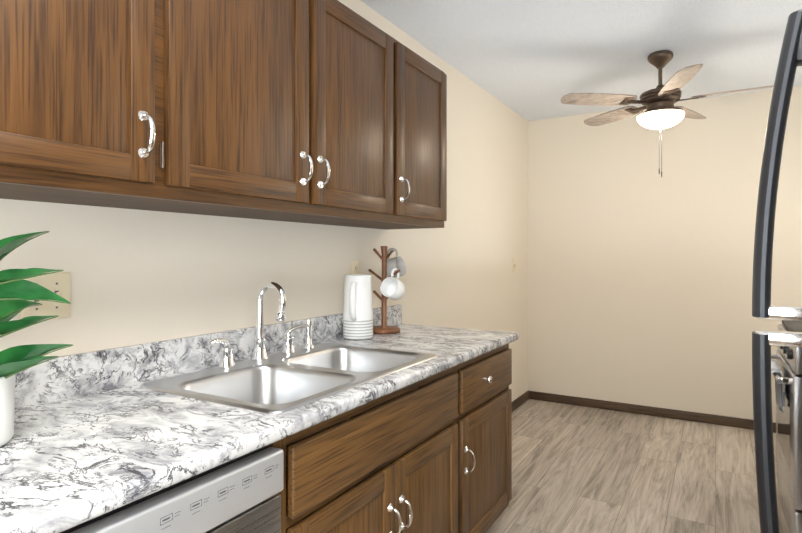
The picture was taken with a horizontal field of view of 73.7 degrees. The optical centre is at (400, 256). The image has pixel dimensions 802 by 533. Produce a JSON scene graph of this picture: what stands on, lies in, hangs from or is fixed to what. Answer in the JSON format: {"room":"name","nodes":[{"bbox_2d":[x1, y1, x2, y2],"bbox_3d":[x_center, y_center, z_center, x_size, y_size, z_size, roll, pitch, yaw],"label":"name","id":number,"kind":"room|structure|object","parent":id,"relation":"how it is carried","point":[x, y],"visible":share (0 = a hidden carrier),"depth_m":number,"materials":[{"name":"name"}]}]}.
{"room":"kitchen","nodes":[
{"label":"kitchen","id":0,"kind":"room"},
{"bbox_2d":[0,0,527,400],"bbox_3d":[-0.561,0.031,1.994,0.120,2.460,6.690,0,0,31],"label":"wall","id":1,"kind":"structure","parent":0,"point":[142,276],"depth_m":2.11,"materials":[{"name":"paint"}]},
{"bbox_2d":[20,272,70,318],"bbox_3d":[-0.875,0.097,1.323,0.019,0.115,0.116,0,0,31],"label":"switch plate","id":2,"kind":"object","parent":1,"relation":"attached to","point":[59,284],"visible":0.56,"depth_m":1.34,"materials":[{"name":"beige plastic"}]},
{"bbox_2d":[0,0,199,210],"bbox_3d":[-0.826,-0.505,1.081,0.343,0.737,0.676,0,0,31],"label":"upper cabinet","id":3,"kind":"object","parent":1,"relation":"attached to","point":[100,99],"depth_m":1.12,"materials":[{"name":"brown wood"}]},
{"bbox_2d":[152,0,411,227],"bbox_3d":[-0.430,-0.506,1.752,0.343,0.737,1.183,0,0,31],"label":"upper cabinet","id":4,"kind":"object","parent":1,"relation":"attached to","point":[329,112],"depth_m":1.65,"materials":[{"name":"brown wood"}]},
{"bbox_2d":[351,260,359,274],"bbox_3d":[-0.209,0.072,2.463,0.007,0.115,0.070,0,0,31],"label":"outlet","id":5,"kind":"object","parent":1,"relation":"attached to","point":[355,267],"visible":0.5,"depth_m":2.46,"materials":[{"name":"beige plastic"}]},
{"bbox_2d":[374,51,446,229],"bbox_3d":[-0.064,-0.507,2.374,0.343,0.737,0.557,0,0,31],"label":"upper cabinet","id":6,"kind":"object","parent":1,"relation":"attached to","point":[429,83],"depth_m":2.37,"materials":[{"name":"brown wood"}]},
{"bbox_2d":[513,258,515,271],"bbox_3d":[0.940,0.069,4.401,0.019,0.115,0.070,0,0,31],"label":"switch plate","id":7,"kind":"object","parent":1,"relation":"attached to","point":[514,264],"visible":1,"depth_m":4.40,"materials":[{"name":"beige plastic"}]},
{"bbox_2d":[512,390,528,411],"bbox_3d":[0.564,1.220,3.773,0.012,0.073,2.244,0,0,31],"label":"baseboard","id":8,"kind":"structure","parent":1,"relation":"attached to","point":[520,400],"depth_m":4.52,"materials":[{"name":"brown wood"}]},
{"bbox_2d":[360,0,801,120],"bbox_3d":[0.516,-1.258,1.357,2.620,0.120,6.690,0,0,31],"label":"ceiling","id":9,"kind":"structure","parent":0,"point":[529,60],"depth_m":2.99,"materials":[{"name":"white paint"}]},
{"bbox_2d":[561,50,773,176],"bbox_3d":[1.579,-0.837,3.139,1.108,0.729,1.158,0,0,31],"label":"ceiling fan","id":10,"kind":"object","parent":9,"relation":"hanging from","point":[661,112],"visible":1,"depth_m":3.11,"materials":[{"name":"brown wood"}]},
{"bbox_2d":[485,399,789,532],"bbox_3d":[0.516,1.322,1.362,2.620,0.120,6.690,0,0,31],"label":"floor","id":11,"kind":"structure","parent":0,"point":[579,469],"depth_m":3.08,"materials":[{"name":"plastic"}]},
{"bbox_2d":[60,446,283,532],"bbox_3d":[-0.650,0.836,1.038,0.578,0.847,0.598,0,0,31],"label":"dishwasher","id":12,"kind":"object","parent":11,"relation":"on","point":[239,495],"visible":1,"depth_m":1.00,"materials":[{"name":"silver plastic"}]},
{"bbox_2d":[0,305,518,532],"bbox_3d":[-0.643,0.756,1.086,0.656,1.007,3.600,0,0,31],"label":"base cabinet","id":13,"kind":"object","parent":11,"relation":"on","point":[98,433],"depth_m":1.39,"materials":[{"name":"white stone"}]},
{"bbox_2d":[0,231,72,446],"bbox_3d":[-0.785,0.149,0.996,0.286,0.405,0.307,0,0,31],"label":"potted plant","id":14,"kind":"object","parent":13,"relation":"on","point":[17,292],"visible":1,"depth_m":1.01,"materials":[{"name":"green plant"}]},
{"bbox_2d":[208,281,314,368],"bbox_3d":[-0.424,0.212,1.791,0.144,0.263,0.496,0,0,31],"label":"faucet","id":15,"kind":"object","parent":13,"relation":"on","point":[259,353],"visible":1,"depth_m":1.78,"materials":[{"name":"silver metal"}]},
{"bbox_2d":[140,343,437,466],"bbox_3d":[-0.290,0.433,1.676,0.520,0.176,0.825,0,0,31],"label":"sink","id":16,"kind":"object","parent":13,"relation":"in","point":[279,382],"visible":0.52,"depth_m":1.66,"materials":[{"name":"silver metal"}]},
{"bbox_2d":[343,275,372,339],"bbox_3d":[-0.193,0.213,2.293,0.131,0.272,0.163,0,0,31],"label":"pitcher","id":17,"kind":"object","parent":13,"relation":"on","point":[358,316],"visible":1,"depth_m":2.25,"materials":[{"name":"ceramic"}]},
{"bbox_2d":[368,246,399,333],"bbox_3d":[-0.079,0.148,2.488,0.175,0.401,0.175,0,0,31],"label":"mug tree","id":18,"kind":"object","parent":13,"relation":"on","point":[383,328],"visible":0.88,"depth_m":2.48,"materials":[{"name":"brown wood"}]},
{"bbox_2d":[380,268,404,299],"bbox_3d":[-0.033,0.120,2.439,0.094,0.143,0.070,0,-18,31],"label":"mug","id":19,"kind":"object","parent":18,"relation":"hanging from","point":[392,288],"visible":0.96,"depth_m":2.44,"materials":[{"name":"white ceramic"}]},
{"bbox_2d":[387,248,405,277],"bbox_3d":[-0.034,0.026,2.535,0.070,0.143,0.094,-16,-8,30],"label":"mug","id":20,"kind":"object","parent":18,"relation":"hanging from","point":[398,262],"visible":0.75,"depth_m":2.52,"materials":[{"name":"grey ceramic"}]},
{"bbox_2d":[752,9,801,532],"bbox_3d":[0.854,0.412,0.479,0.872,1.697,0.795,0,0,31],"label":"refrigerator","id":21,"kind":"object","parent":11,"relation":"on","point":[789,63],"visible":1,"depth_m":0.95,"materials":[{"name":"grey metal"}]},
{"bbox_2d":[771,320,801,532],"bbox_3d":[2.077,0.698,2.385,0.715,1.117,0.762,0,0,31],"label":"range","id":22,"kind":"object","parent":11,"relation":"on","point":[789,439],"visible":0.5,"depth_m":2.30,"materials":[{"name":"grey metal"}]},
{"bbox_2d":[754,359,784,445],"bbox_3d":[1.718,0.704,2.503,0.107,0.402,0.320,0,0,31],"label":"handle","id":23,"kind":"object","parent":22,"relation":"hanging from","point":[779,393],"visible":0.33,"depth_m":2.41,"materials":[{"name":"metal"}]},
{"bbox_2d":[528,86,801,422],"bbox_3d":[2.184,0.026,4.189,2.380,2.460,0.120,0,0,31],"label":"wall","id":24,"kind":"structure","parent":0,"point":[640,273],"depth_m":4.21,"materials":[{"name":"paint"}]},
{"bbox_2d":[529,391,775,432],"bbox_3d":[2.155,1.220,4.130,2.366,0.071,0.012,0,0,31],"label":"baseboard","id":25,"kind":"structure","parent":24,"relation":"attached to","point":[669,413],"depth_m":4.24,"materials":[{"name":"brown wood"}]}
]}

